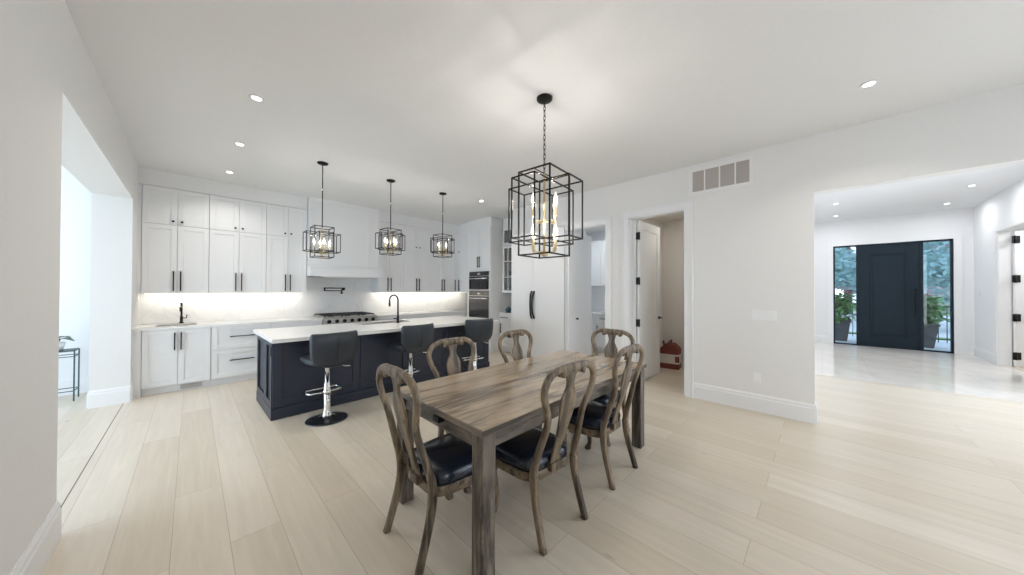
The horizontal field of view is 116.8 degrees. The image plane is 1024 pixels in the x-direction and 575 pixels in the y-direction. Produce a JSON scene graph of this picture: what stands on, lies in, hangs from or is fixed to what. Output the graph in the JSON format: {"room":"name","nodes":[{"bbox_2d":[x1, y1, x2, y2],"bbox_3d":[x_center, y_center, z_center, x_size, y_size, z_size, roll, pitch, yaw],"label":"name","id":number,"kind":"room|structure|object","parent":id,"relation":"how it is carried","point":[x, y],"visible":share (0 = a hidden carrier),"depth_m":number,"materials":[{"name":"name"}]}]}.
{"room":"dining room","nodes":[
{"label":"dining room","id":0,"kind":"room"},
{"bbox_2d":[0,0,138,574],"bbox_3d":[-1.952,-0.129,0.940,10.500,3.140,0.320,0,-1,45],"label":"wall","id":1,"kind":"structure","parent":0,"point":[56,110],"depth_m":1.63,"materials":[{"name":"paint"}]},
{"bbox_2d":[10,383,133,574],"bbox_3d":[-1.637,1.335,0.626,9.620,0.210,0.338,0,-1,45],"label":"baseboard","id":2,"kind":"structure","parent":1,"relation":"attached to","point":[34,559],"depth_m":1.70,"materials":[{"name":"paint"}]},
{"bbox_2d":[58,165,91,379],"bbox_3d":[-7.300,-0.130,3.076,0.120,3.140,4.140,0,-1,45],"label":"wall","id":3,"kind":"structure","parent":0,"point":[75,233],"depth_m":4.32,"materials":[{"name":"paint"}]},
{"bbox_2d":[58,377,88,408],"bbox_3d":[-6.906,1.334,2.672,1.000,0.210,4.140,0,-1,45],"label":"baseboard","id":4,"kind":"structure","parent":3,"relation":"attached to","point":[84,381],"depth_m":4.29,"materials":[{"name":"paint"}]},
{"bbox_2d":[139,277,466,324],"bbox_3d":[-3.341,-0.086,6.897,0.162,3.140,6.860,0,-1,45],"label":"backsplash","id":5,"kind":"structure","parent":0,"point":[357,296],"depth_m":5.98,"materials":[{"name":"stone"}]},
{"bbox_2d":[141,184,208,292],"bbox_3d":[-5.055,-0.679,4.759,0.422,1.530,0.678,0,-1,45],"label":"upper cabinet","id":6,"kind":"object","parent":5,"relation":"attached to","point":[175,223],"visible":1,"depth_m":4.61,"materials":[{"name":"white wood"}]},
{"bbox_2d":[208,195,266,292],"bbox_3d":[-4.569,-0.673,5.253,0.422,1.530,0.703,0,-1,45],"label":"upper cabinet","id":7,"kind":"object","parent":5,"relation":"attached to","point":[237,227],"visible":0.99,"depth_m":5.10,"materials":[{"name":"white wood"}]},
{"bbox_2d":[145,293,247,293],"bbox_3d":[-4.631,0.097,5.245,0.024,0.008,1.940,0,-1,45],"label":"led strip","id":8,"kind":"object","parent":7,"relation":"attached to","point":[145,293],"visible":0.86,"depth_m":4.92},
{"bbox_2d":[266,204,306,292],"bbox_3d":[-4.113,-0.668,5.716,0.422,1.530,0.593,0,-1,45],"label":"upper cabinet","id":9,"kind":"object","parent":5,"relation":"attached to","point":[286,260],"visible":0.94,"depth_m":5.57,"materials":[{"name":"white wood"}]},
{"bbox_2d":[132,167,466,398],"bbox_3d":[-2.972,-0.087,6.617,0.780,3.140,6.340,0,-1,45],"label":"wall","id":10,"kind":"structure","parent":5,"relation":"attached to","point":[146,176],"depth_m":4.89,"materials":[{"name":"white paint"}]},
{"bbox_2d":[324,287,344,293],"bbox_3d":[-3.609,0.064,6.428,0.113,0.132,0.406,0,-1,45],"label":"pot filler","id":11,"kind":"object","parent":5,"relation":"attached to","point":[343,288],"visible":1,"depth_m":6.43,"materials":[{"name":"black metal"}]},
{"bbox_2d":[307,196,382,278],"bbox_3d":[-3.356,-0.925,6.310,0.630,1.469,1.300,0,-1,45],"label":"range hood","id":12,"kind":"object","parent":5,"relation":"attached to","point":[357,225],"visible":0.91,"depth_m":6.17,"materials":[{"name":"paint"}]},
{"bbox_2d":[371,222,403,292],"bbox_3d":[-2.786,-0.652,7.065,0.422,1.530,0.568,0,-1,45],"label":"upper cabinet","id":13,"kind":"object","parent":5,"relation":"attached to","point":[392,266],"visible":0.65,"depth_m":6.94,"materials":[{"name":"white wood"}]},
{"bbox_2d":[403,225,430,292],"bbox_3d":[-2.340,-0.647,7.517,0.422,1.530,0.698,0,-1,45],"label":"upper cabinet","id":14,"kind":"object","parent":5,"relation":"attached to","point":[417,254],"visible":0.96,"depth_m":7.37,"materials":[{"name":"white wood"}]},
{"bbox_2d":[412,292,466,292],"bbox_3d":[-2.126,0.126,7.789,0.024,0.008,2.480,0,-1,45],"label":"led strip","id":15,"kind":"object","parent":14,"relation":"attached to","point":[412,292],"visible":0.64,"depth_m":8.05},
{"bbox_2d":[431,230,453,291],"bbox_3d":[-1.856,-0.642,8.009,0.422,1.530,0.678,0,-1,45],"label":"upper cabinet","id":16,"kind":"object","parent":5,"relation":"attached to","point":[442,269],"visible":0.61,"depth_m":7.87,"materials":[{"name":"white wood"}]},
{"bbox_2d":[454,233,458,291],"bbox_3d":[-1.562,-0.638,8.308,0.422,1.530,0.158,0,-1,45],"label":"upper cabinet","id":17,"kind":"object","parent":5,"relation":"attached to","point":[456,236],"visible":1,"depth_m":8.19,"materials":[{"name":"white wood"}]},
{"bbox_2d":[458,232,466,291],"bbox_3d":[-0.949,-0.636,8.412,0.408,1.530,0.952,0,-1,45],"label":"upper cabinet","id":18,"kind":"object","parent":5,"relation":"attached to","point":[462,282],"visible":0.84,"depth_m":8.11,"materials":[{"name":"white wood"}]},
{"bbox_2d":[41,342,1023,574],"bbox_3d":[1.645,1.519,3.660,11.800,0.112,17.550,0,-1,45],"label":"floor","id":19,"kind":"structure","parent":0,"point":[888,479],"depth_m":2.28,"materials":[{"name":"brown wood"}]},
{"bbox_2d":[58,348,79,400],"bbox_3d":[-5.777,1.129,4.033,0.252,0.651,0.252,0,-1,45],"label":"plant stand","id":20,"kind":"object","parent":19,"relation":"on","point":[70,349],"visible":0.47,"depth_m":4.04,"materials":[{"name":"black metal"}]},
{"bbox_2d":[59,336,76,350],"bbox_3d":[-5.790,0.710,4.008,0.316,0.183,0.316,0,-1,45],"label":"potted plant","id":21,"kind":"object","parent":20,"relation":"on","point":[61,344],"visible":0.41,"depth_m":4.02,"materials":[{"name":"green plant"}]},
{"bbox_2d":[59,348,78,351],"bbox_3d":[-5.776,0.806,4.035,0.240,0.006,0.240,0,-1,45],"label":"shelf","id":22,"kind":"object","parent":20,"relation":"attached to","point":[71,349],"depth_m":4.04,"materials":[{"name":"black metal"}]},
{"bbox_2d":[61,403,123,507],"bbox_3d":[-3.326,1.499,2.423,6.150,0.099,0.008,0,-1,45],"label":"trim","id":23,"kind":"structure","parent":19,"relation":"on","point":[123,403],"depth_m":2.59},
{"bbox_2d":[141,327,210,395],"bbox_3d":[-4.920,1.024,4.646,0.742,0.875,0.663,0,-1,45],"label":"base cabinet","id":24,"kind":"object","parent":19,"relation":"on","point":[176,359],"visible":0.99,"depth_m":4.39,"materials":[{"name":"white wood"}]},
{"bbox_2d":[180,382,201,388],"bbox_3d":[-4.626,1.414,4.545,0.019,0.055,0.220,0,-1,45],"label":"vent","id":25,"kind":"object","parent":24,"relation":"attached to","point":[190,385],"depth_m":4.54,"materials":[{"name":"white metal"}]},
{"bbox_2d":[210,324,269,385],"bbox_3d":[-4.441,1.029,5.132,0.742,0.875,0.698,0,-1,45],"label":"base cabinet","id":26,"kind":"object","parent":19,"relation":"on","point":[233,350],"visible":0.67,"depth_m":4.83,"materials":[{"name":"white wood"}]},
{"bbox_2d":[270,321,321,327],"bbox_3d":[-3.931,1.035,5.651,0.742,0.875,0.753,0,-1,45],"label":"base cabinet","id":27,"kind":"object","parent":19,"relation":"on","point":[293,324],"visible":0.16,"depth_m":5.39,"materials":[{"name":"white stone"}]},
{"bbox_2d":[133,316,322,331],"bbox_3d":[-4.441,0.573,5.149,0.718,0.036,2.193,0,-1,45],"label":"countertop","id":28,"kind":"structure","parent":27,"relation":"on","point":[147,327],"depth_m":4.95,"materials":[{"name":"stone"}]},
{"bbox_2d":[155,323,196,326],"bbox_3d":[-4.932,0.635,4.637,0.335,0.170,0.415,0,-1,45],"label":"bar sink","id":29,"kind":"object","parent":28,"relation":"in","point":[187,323],"visible":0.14,"depth_m":4.74,"materials":[{"name":"stone"}]},
{"bbox_2d":[179,303,186,322],"bbox_3d":[-5.063,0.391,4.818,0.090,0.317,0.118,0,0,-3],"label":"bar faucet","id":30,"kind":"object","parent":28,"relation":"on","point":[181,304],"visible":0.99,"depth_m":4.83,"materials":[{"name":"black metal"}]},
{"bbox_2d":[300,330,357,426],"bbox_3d":[-2.029,0.971,3.488,0.488,0.980,0.484,0,-1,37],"label":"bar stool","id":31,"kind":"object","parent":19,"relation":"on","point":[328,350],"visible":1,"depth_m":3.39,"materials":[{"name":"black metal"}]},
{"bbox_2d":[312,312,376,324],"bbox_3d":[-3.303,0.997,6.244,0.805,0.965,0.960,0,-1,45],"label":"gas range","id":32,"kind":"object","parent":19,"relation":"on","point":[341,317],"visible":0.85,"depth_m":6.02,"materials":[{"name":"metal"}]},
{"bbox_2d":[256,325,489,420],"bbox_3d":[-1.871,1.038,4.939,0.968,0.872,3.226,0,-1,44],"label":"kitchen island","id":33,"kind":"object","parent":19,"relation":"on","point":[282,378],"visible":0.52,"depth_m":4.02,"materials":[{"name":"black wood"}]},
{"bbox_2d":[253,315,498,343],"bbox_3d":[-1.812,0.581,4.886,1.235,0.039,3.275,0,-1,44],"label":"island countertop","id":34,"kind":"structure","parent":33,"relation":"on","point":[299,333],"depth_m":4.26,"materials":[{"name":"stone"}]},
{"bbox_2d":[355,320,408,324],"bbox_3d":[-2.079,0.674,5.101,0.345,0.220,0.795,0,-1,44],"label":"sink","id":35,"kind":"object","parent":34,"relation":"in","point":[394,321],"visible":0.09,"depth_m":5.23,"materials":[{"name":"metal"}]},
{"bbox_2d":[389,294,399,322],"bbox_3d":[-1.910,0.335,5.043,0.214,0.452,0.120,0,0,22],"label":"kitchen faucet","id":36,"kind":"object","parent":34,"relation":"on","point":[397,318],"visible":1,"depth_m":5.04,"materials":[{"name":"black metal"}]},
{"bbox_2d":[377,316,407,320],"bbox_3d":[-2.749,1.048,6.852,0.742,0.875,0.673,0,-1,45],"label":"base cabinet","id":37,"kind":"object","parent":19,"relation":"on","point":[393,317],"visible":0.1,"depth_m":6.58,"materials":[{"name":"white wood"}]},
{"bbox_2d":[389,323,433,376],"bbox_3d":[-1.357,0.980,4.270,0.488,0.980,0.484,0,-1,39],"label":"bar stool","id":38,"kind":"object","parent":19,"relation":"on","point":[414,338],"visible":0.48,"depth_m":4.12,"materials":[{"name":"leather"}]},
{"bbox_2d":[408,314,437,318],"bbox_3d":[-2.242,1.054,7.367,0.742,0.875,0.768,0,-1,45],"label":"base cabinet","id":39,"kind":"object","parent":19,"relation":"on","point":[427,315],"visible":0.12,"depth_m":7.11,"materials":[{"name":"white wood"}]},
{"bbox_2d":[376,363,471,574],"bbox_3d":[-0.452,0.947,1.891,0.572,1.034,0.498,1,-1,-44],"label":"dining chair","id":40,"kind":"object","parent":19,"relation":"on","point":[441,466],"visible":0.84,"depth_m":1.75,"materials":[{"name":"brown wood"}]},
{"bbox_2d":[408,433,471,485],"bbox_3d":[-0.395,1.030,1.946,0.408,0.104,0.431,1,-1,-44],"label":"seat cushion","id":41,"kind":"object","parent":40,"relation":"on","point":[450,457],"depth_m":1.81,"materials":[{"name":"black leather"}]},
{"bbox_2d":[426,337,475,492],"bbox_3d":[-0.336,0.953,2.551,0.572,1.034,0.498,0,-1,45],"label":"dining chair","id":42,"kind":"object","parent":19,"relation":"on","point":[453,365],"visible":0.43,"depth_m":2.70,"materials":[{"name":"brown wood"}]},
{"bbox_2d":[438,312,464,316],"bbox_3d":[-1.702,1.060,7.915,0.742,0.875,0.768,0,-1,45],"label":"base cabinet","id":43,"kind":"object","parent":19,"relation":"on","point":[460,313],"visible":0.16,"depth_m":7.69,"materials":[{"name":"white wood"}]},
{"bbox_2d":[374,310,464,316],"bbox_3d":[-2.215,0.598,7.411,0.718,0.036,2.215,0,-1,45],"label":"countertop","id":44,"kind":"structure","parent":43,"relation":"on","point":[389,314],"depth_m":7.28,"materials":[{"name":"stone"}]},
{"bbox_2d":[459,318,492,369],"bbox_3d":[-0.592,0.989,5.135,0.484,0.980,0.488,0,-1,-31],"label":"bar stool","id":45,"kind":"object","parent":19,"relation":"on","point":[477,330],"visible":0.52,"depth_m":4.96,"materials":[{"name":"leather"}]},
{"bbox_2d":[467,227,510,351],"bbox_3d":[-0.493,0.050,7.920,0.903,2.905,1.002,0,-1,45],"label":"oven tower","id":46,"kind":"object","parent":19,"relation":"on","point":[484,245],"visible":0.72,"depth_m":7.46,"materials":[{"name":"white wood"}]},
{"bbox_2d":[468,291,489,317],"bbox_3d":[-0.804,0.460,7.523,0.745,0.755,0.097,0,-1,45],"label":"wall oven","id":47,"kind":"object","parent":46,"relation":"in","point":[479,301],"visible":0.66,"depth_m":7.49,"materials":[{"name":"metal"}]},
{"bbox_2d":[468,271,489,289],"bbox_3d":[-0.802,-0.160,7.528,0.745,0.455,0.097,0,-1,45],"label":"wall oven","id":48,"kind":"object","parent":46,"relation":"in","point":[478,280],"visible":1,"depth_m":7.50,"materials":[{"name":"metal"}]},
{"bbox_2d":[467,217,502,231],"bbox_3d":[-0.471,-1.521,7.946,0.910,0.234,0.960,0,-1,45],"label":"trim","id":49,"kind":"structure","parent":46,"relation":"on","point":[495,222],"depth_m":7.50,"materials":[{"name":"white wood"}]},
{"bbox_2d":[499,314,510,351],"bbox_3d":[0.201,1.063,7.430,0.733,0.875,0.752,0,-1,45],"label":"base cabinet","id":50,"kind":"object","parent":19,"relation":"on","point":[504,319],"visible":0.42,"depth_m":7.31,"materials":[{"name":"white wood"}]},
{"bbox_2d":[397,350,646,574],"bbox_3d":[0.225,1.080,2.554,0.948,0.762,2.027,0,-1,45],"label":"dining table","id":51,"kind":"object","parent":19,"relation":"on","point":[485,408],"visible":0.77,"depth_m":1.97,"materials":[{"name":"brown wood"}]},
{"bbox_2d":[498,329,566,435],"bbox_3d":[0.222,0.959,3.117,0.572,1.034,0.498,0,-1,45],"label":"dining chair","id":52,"kind":"object","parent":19,"relation":"on","point":[517,353],"visible":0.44,"depth_m":3.27,"materials":[{"name":"brown wood"}]},
{"bbox_2d":[495,360,596,555],"bbox_3d":[0.171,0.950,2.019,0.498,1.034,0.572,1,-1,-42],"label":"dining chair","id":53,"kind":"object","parent":19,"relation":"on","point":[535,454],"visible":0.92,"depth_m":1.88,"materials":[{"name":"brown wood"}]},
{"bbox_2d":[495,426,566,471],"bbox_3d":[0.117,1.033,2.078,0.431,0.104,0.408,1,-1,-42],"label":"seat cushion","id":54,"kind":"object","parent":53,"relation":"on","point":[516,454],"depth_m":1.95,"materials":[{"name":"black leather"}]},
{"bbox_2d":[511,226,585,358],"bbox_3d":[0.700,0.189,6.415,1.345,2.610,0.812,0,-1,45],"label":"refrigerator","id":55,"kind":"object","parent":19,"relation":"on","point":[537,285],"visible":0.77,"depth_m":6.12,"materials":[{"name":"white metal"}]},
{"bbox_2d":[591,314,604,352],"bbox_3d":[2.143,1.070,7.518,1.698,0.875,0.642,0,-1,45],"label":"base cabinet","id":56,"kind":"object","parent":19,"relation":"on","point":[597,321],"visible":0.16,"depth_m":7.27,"materials":[{"name":"white wood"}]},
{"bbox_2d":[591,311,604,314],"bbox_3d":[2.150,0.614,7.524,1.735,0.036,0.630,0,-1,45],"label":"countertop","id":57,"kind":"structure","parent":56,"relation":"on","point":[592,312],"depth_m":7.43,"materials":[{"name":"stone"}]},
{"bbox_2d":[569,328,634,446],"bbox_3d":[0.899,0.963,3.218,0.498,1.034,0.572,0,-1,45],"label":"dining chair","id":58,"kind":"object","parent":19,"relation":"on","point":[611,350],"visible":0.41,"depth_m":3.36,"materials":[{"name":"brown wood"}]},
{"bbox_2d":[593,389,619,403],"bbox_3d":[0.843,1.044,3.161,0.431,0.104,0.408,0,-1,45],"label":"seat cushion","id":59,"kind":"object","parent":58,"relation":"on","point":[605,398],"depth_m":2.94,"materials":[{"name":"black leather"}]},
{"bbox_2d":[564,344,643,489],"bbox_3d":[0.713,0.957,2.578,0.572,1.034,0.498,0,-1,45],"label":"dining chair","id":60,"kind":"object","parent":19,"relation":"on","point":[600,420],"visible":0.87,"depth_m":2.44,"materials":[{"name":"brown wood"}]},
{"bbox_2d":[569,400,619,429],"bbox_3d":[0.656,1.039,2.633,0.408,0.104,0.431,0,-1,45],"label":"seat cushion","id":61,"kind":"object","parent":60,"relation":"on","point":[595,410],"depth_m":2.48,"materials":[{"name":"black leather"}]},
{"bbox_2d":[660,339,680,369],"bbox_3d":[2.970,1.241,5.903,0.328,0.513,0.286,0,-1,37],"label":"carton","id":62,"kind":"object","parent":19,"relation":"on","point":[670,352],"visible":0.89,"depth_m":5.79,"materials":[{"name":"red cardboard"}]},
{"bbox_2d":[65,0,1023,224],"bbox_3d":[0.384,-1.733,3.213,10.350,0.120,6.810,0,-1,45],"label":"ceiling","id":63,"kind":"structure","parent":0,"point":[429,97],"depth_m":2.53,"materials":[{"name":"paint"}]},
{"bbox_2d":[233,142,245,146],"bbox_3d":[-3.191,-1.677,3.694,0.116,0.005,0.116,0,-1,45],"label":"recessed light","id":64,"kind":"object","parent":63,"relation":"in","point":[235,143],"visible":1,"depth_m":3.69,"materials":[{"name":"white plastic"}]},
{"bbox_2d":[248,94,264,101],"bbox_3d":[-2.272,-1.682,2.803,0.116,0.005,0.116,0,-1,45],"label":"recessed light","id":65,"kind":"object","parent":63,"relation":"in","point":[257,98],"visible":1,"depth_m":2.80,"materials":[{"name":"white plastic"}]},
{"bbox_2d":[303,161,340,258],"bbox_3d":[-2.547,-1.037,4.231,0.408,1.274,0.408,0,-1,45],"label":"pendant light","id":66,"kind":"object","parent":63,"relation":"hanging from","point":[321,250],"visible":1,"depth_m":4.22,"materials":[{"name":"black metal"}]},
{"bbox_2d":[375,179,404,255],"bbox_3d":[-1.887,-1.090,4.902,0.408,1.154,0.408,0,-1,38],"label":"pendant light","id":67,"kind":"object","parent":63,"relation":"hanging from","point":[394,248],"visible":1,"depth_m":4.88,"materials":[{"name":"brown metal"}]},
{"bbox_2d":[430,192,453,257],"bbox_3d":[-1.221,-1.097,5.550,0.408,1.124,0.408,0,-1,35],"label":"pendant light","id":68,"kind":"object","parent":63,"relation":"hanging from","point":[439,252],"visible":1,"depth_m":5.53,"materials":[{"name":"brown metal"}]},
{"bbox_2d":[508,93,582,258],"bbox_3d":[0.285,-0.974,2.782,0.630,1.405,0.630,0,-1,40],"label":"chandelier","id":69,"kind":"object","parent":63,"relation":"hanging from","point":[544,98],"visible":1,"depth_m":2.75,"materials":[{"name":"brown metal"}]},
{"bbox_2d":[859,79,879,88],"bbox_3d":[2.927,-1.666,2.582,0.116,0.005,0.116,0,-1,45],"label":"recessed light","id":70,"kind":"object","parent":63,"relation":"in","point":[870,83],"visible":1,"depth_m":2.58,"materials":[{"name":"white plastic"}]},
{"bbox_2d":[583,227,604,233],"bbox_3d":[1.776,-1.429,6.821,2.330,0.060,2.410,0,-1,45],"label":"ceiling","id":71,"kind":"structure","parent":0,"point":[601,229],"depth_m":7.69,"materials":[{"name":"paint"}]},
{"bbox_2d":[586,232,604,311],"bbox_3d":[2.020,0.053,7.062,2.330,2.900,1.700,0,-1,45],"label":"wall","id":72,"kind":"structure","parent":0,"point":[597,292],"depth_m":7.97,"materials":[{"name":"paint"}]},
{"bbox_2d":[591,240,604,285],"bbox_3d":[2.237,-0.571,7.620,1.698,1.080,0.390,0,-1,45],"label":"upper cabinet","id":73,"kind":"object","parent":72,"relation":"attached to","point":[597,247],"visible":0.26,"depth_m":7.52,"materials":[{"name":"white wood"}]},
{"bbox_2d":[636,218,683,361],"bbox_3d":[2.925,0.092,5.252,1.500,2.800,1.810,0,-1,45],"label":"wall","id":74,"kind":"structure","parent":0,"point":[672,232],"depth_m":6.16,"materials":[{"name":"paint"}]},
{"bbox_2d":[654,213,683,221],"bbox_3d":[2.930,-1.338,5.263,1.500,0.060,1.810,0,-1,45],"label":"ceiling","id":75,"kind":"structure","parent":0,"point":[675,217],"depth_m":5.87,"materials":[{"name":"paint"}]},
{"bbox_2d":[513,84,1023,403],"bbox_3d":[3.097,-0.236,4.216,7.900,3.440,0.850,0,-1,45],"label":"wall","id":76,"kind":"structure","parent":0,"point":[753,245],"depth_m":3.64,"materials":[{"name":"paint"}]},
{"bbox_2d":[502,227,511,292],"bbox_3d":[0.253,-0.639,7.490,0.735,1.530,0.620,0,-1,45],"label":"upper cabinet","id":77,"kind":"object","parent":76,"relation":"attached to","point":[507,247],"visible":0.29,"depth_m":7.52,"materials":[{"name":"white wood"}]},
{"bbox_2d":[503,217,510,228],"bbox_3d":[0.264,-1.522,7.510,0.730,0.234,0.630,0,-1,45],"label":"trim","id":78,"kind":"structure","parent":77,"relation":"on","point":[505,221],"depth_m":7.46,"materials":[{"name":"white wood"}]},
{"bbox_2d":[567,231,590,353],"bbox_3d":[1.306,0.233,5.960,0.093,2.495,0.780,0,-1,45],"label":"door","id":79,"kind":"structure","parent":76,"relation":"in","point":[579,261],"depth_m":5.93,"materials":[{"name":"paint"}]},
{"bbox_2d":[564,216,611,349],"bbox_3d":[1.326,0.171,5.434,0.904,2.634,0.172,0,-1,45],"label":"door frame","id":80,"kind":"structure","parent":76,"relation":"attached to","point":[606,222],"depth_m":5.13,"materials":[{"name":"paint"}]},
{"bbox_2d":[622,200,693,397],"bbox_3d":[2.133,0.152,4.640,0.998,2.664,0.172,0,-1,45],"label":"door frame","id":81,"kind":"structure","parent":76,"relation":"attached to","point":[629,218],"depth_m":4.50,"materials":[{"name":"paint"}]},
{"bbox_2d":[636,220,661,379],"bbox_3d":[2.268,0.213,5.211,0.877,2.528,0.112,1,-1,-42],"label":"door","id":82,"kind":"structure","parent":81,"relation":"attached to","point":[647,235],"depth_m":5.20,"materials":[{"name":"paint"}]},
{"bbox_2d":[688,154,754,196],"bbox_3d":[2.667,-1.424,4.048,0.720,0.370,0.012,0,-1,45],"label":"air vent","id":83,"kind":"object","parent":76,"relation":"in","point":[737,172],"visible":1,"depth_m":4.02,"materials":[{"name":"white metal"}]},
{"bbox_2d":[693,382,816,423],"bbox_3d":[2.493,1.378,4.281,2.378,0.210,0.158,0,-1,45],"label":"baseboard","id":84,"kind":"structure","parent":76,"relation":"attached to","point":[785,408],"depth_m":3.74,"materials":[{"name":"paint"}]},
{"bbox_2d":[753,372,760,382],"bbox_3d":[2.926,1.080,3.766,0.070,0.115,0.010,0,-1,45],"label":"wall outlet","id":85,"kind":"object","parent":76,"relation":"attached to","point":[756,376],"visible":1,"depth_m":3.76,"materials":[{"name":"white plastic"}]},
{"bbox_2d":[752,310,776,320],"bbox_3d":[2.980,0.329,3.721,0.222,0.114,0.010,0,-1,45],"label":"light switch","id":86,"kind":"object","parent":76,"relation":"attached to","point":[756,314],"visible":1,"depth_m":3.72,"materials":[{"name":"white plastic"}]},
{"bbox_2d":[814,207,974,345],"bbox_3d":[9.415,-0.138,8.246,3.050,3.350,0.160,0,-1,45],"label":"wall","id":87,"kind":"structure","parent":0,"point":[954,220],"depth_m":7.91,"materials":[{"name":"paint"}]},
{"bbox_2d":[833,239,953,352],"bbox_3d":[9.583,0.201,8.023,1.960,2.670,0.157,0,-1,45],"label":"door","id":88,"kind":"structure","parent":87,"relation":"in","point":[889,276],"depth_m":7.98,"materials":[{"name":"dark painted wood"},{"name":"clear glass"}]},
{"bbox_2d":[827,233,963,354],"bbox_3d":[9.547,0.141,7.987,2.200,2.790,0.020,0,-1,45],"label":"door frame","id":89,"kind":"structure","parent":87,"relation":"attached to","point":[958,237],"depth_m":7.39,"materials":[{"name":"paint"}]},
{"bbox_2d":[966,226,972,231],"bbox_3d":[10.403,-1.328,7.168,0.090,0.120,0.010,0,-1,45],"label":"sensor","id":90,"kind":"object","parent":87,"relation":"attached to","point":[970,228],"visible":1,"depth_m":7.16,"materials":[{"name":"white plastic"}]},
{"bbox_2d":[814,163,1023,223],"bbox_3d":[7.531,-1.906,4.880,5.300,0.120,7.710,0,-1,45],"label":"ceiling","id":91,"kind":"structure","parent":0,"point":[929,194],"depth_m":6.28,"materials":[{"name":"paint"}]},
{"bbox_2d":[974,180,1023,352],"bbox_3d":[7.861,-0.174,4.395,0.140,3.350,7.510,0,-1,45],"label":"wall","id":92,"kind":"structure","parent":0,"point":[1006,206],"depth_m":6.52,"materials":[{"name":"paint"}]},
{"bbox_2d":[815,334,994,363],"bbox_3d":[6.755,1.401,5.466,2.950,0.210,7.510,0,-1,45],"label":"baseboard","id":93,"kind":"structure","parent":92,"relation":"attached to","point":[986,355],"depth_m":7.02,"materials":[{"name":"paint"}]},
{"bbox_2d":[994,217,1023,366],"bbox_3d":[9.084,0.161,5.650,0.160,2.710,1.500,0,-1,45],"label":"door frame","id":94,"kind":"structure","parent":92,"relation":"attached to","point":[1002,303],"depth_m":6.10,"materials":[{"name":"paint"}]},
{"bbox_2d":[1011,231,1023,366],"bbox_3d":[9.997,0.215,5.883,0.950,2.580,0.068,0,0,17],"label":"door","id":95,"kind":"structure","parent":92,"relation":"in","point":[1017,237],"depth_m":5.99,"materials":[{"name":"paint"}]},
{"label":"outside","id":96,"kind":"structure","parent":0,"visible":0},
{"bbox_2d":[837,311,949,337],"bbox_3d":[17.884,1.695,18.160,40.000,0.020,17.000,0,-1,45],"label":"driveway","id":97,"kind":"structure","parent":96,"point":[942,330],"depth_m":12.83,"materials":[{"name":"white concrete"}]},
{"bbox_2d":[835,242,949,313],"bbox_3d":[23.339,-2.997,20.534,6.992,9.479,6.805,0,-1,45],"label":"tree","id":98,"kind":"object","parent":97,"relation":"on","point":[848,249],"visible":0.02,"depth_m":19.73,"materials":[{"name":"green plant"}]},
{"bbox_2d":[923,241,949,315],"bbox_3d":[17.325,-1.842,10.777,5.394,6.972,8.602,0,-1,45],"label":"tree","id":99,"kind":"object","parent":97,"relation":"on","point":[933,265],"visible":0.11,"depth_m":11.40,"materials":[{"name":"green plant"}]},
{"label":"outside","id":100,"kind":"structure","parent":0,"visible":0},
{"bbox_2d":[849,303,949,340],"bbox_3d":[25.445,1.937,25.840,60.000,0.290,47.440,0,-1,45],"label":"ground","id":101,"kind":"structure","parent":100,"point":[853,303],"depth_m":11.43,"materials":[{"name":"grey concrete"}]},
{"bbox_2d":[835,247,855,289],"bbox_3d":[13.516,-0.776,16.329,5.832,6.346,6.203,0,0,12],"label":"tree","id":102,"kind":"object","parent":101,"relation":"on","point":[843,261],"visible":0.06,"depth_m":13.86,"materials":[{"name":"green plant"}]},
{"bbox_2d":[923,241,949,312],"bbox_3d":[34.480,-1.317,22.204,12.000,6.200,9.000,0,-1,45],"label":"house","id":103,"kind":"structure","parent":101,"relation":"on","point":[946,245],"depth_m":21.65,"materials":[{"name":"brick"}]},
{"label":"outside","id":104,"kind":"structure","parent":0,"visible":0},
{"bbox_2d":[835,334,949,350],"bbox_3d":[10.229,1.587,9.671,7.000,0.050,3.040,0,-1,45],"label":"floor","id":105,"kind":"structure","parent":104,"point":[942,345],"depth_m":8.78,"materials":[{"name":"grey concrete"}]},
{"bbox_2d":[835,287,855,340],"bbox_3d":[9.568,0.765,9.225,1.266,1.581,1.302,0,-1,45],"label":"planter","id":106,"kind":"object","parent":105,"relation":"on","point":[842,325],"visible":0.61,"depth_m":9.13,"materials":[{"name":"green plant"}]},
{"bbox_2d":[849,304,949,342],"bbox_3d":[11.162,1.047,9.909,6.016,1.040,0.040,0,-1,45],"label":"porch railing","id":107,"kind":"object","parent":105,"relation":"on","point":[852,333],"visible":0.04,"depth_m":8.90,"materials":[{"name":"black metal"}]},
{"bbox_2d":[924,287,949,347],"bbox_3d":[10.776,0.762,8.316,1.175,1.581,1.203,0,-1,45],"label":"planter","id":108,"kind":"object","parent":105,"relation":"on","point":[931,327],"visible":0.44,"depth_m":8.04,"materials":[{"name":"green plant"}]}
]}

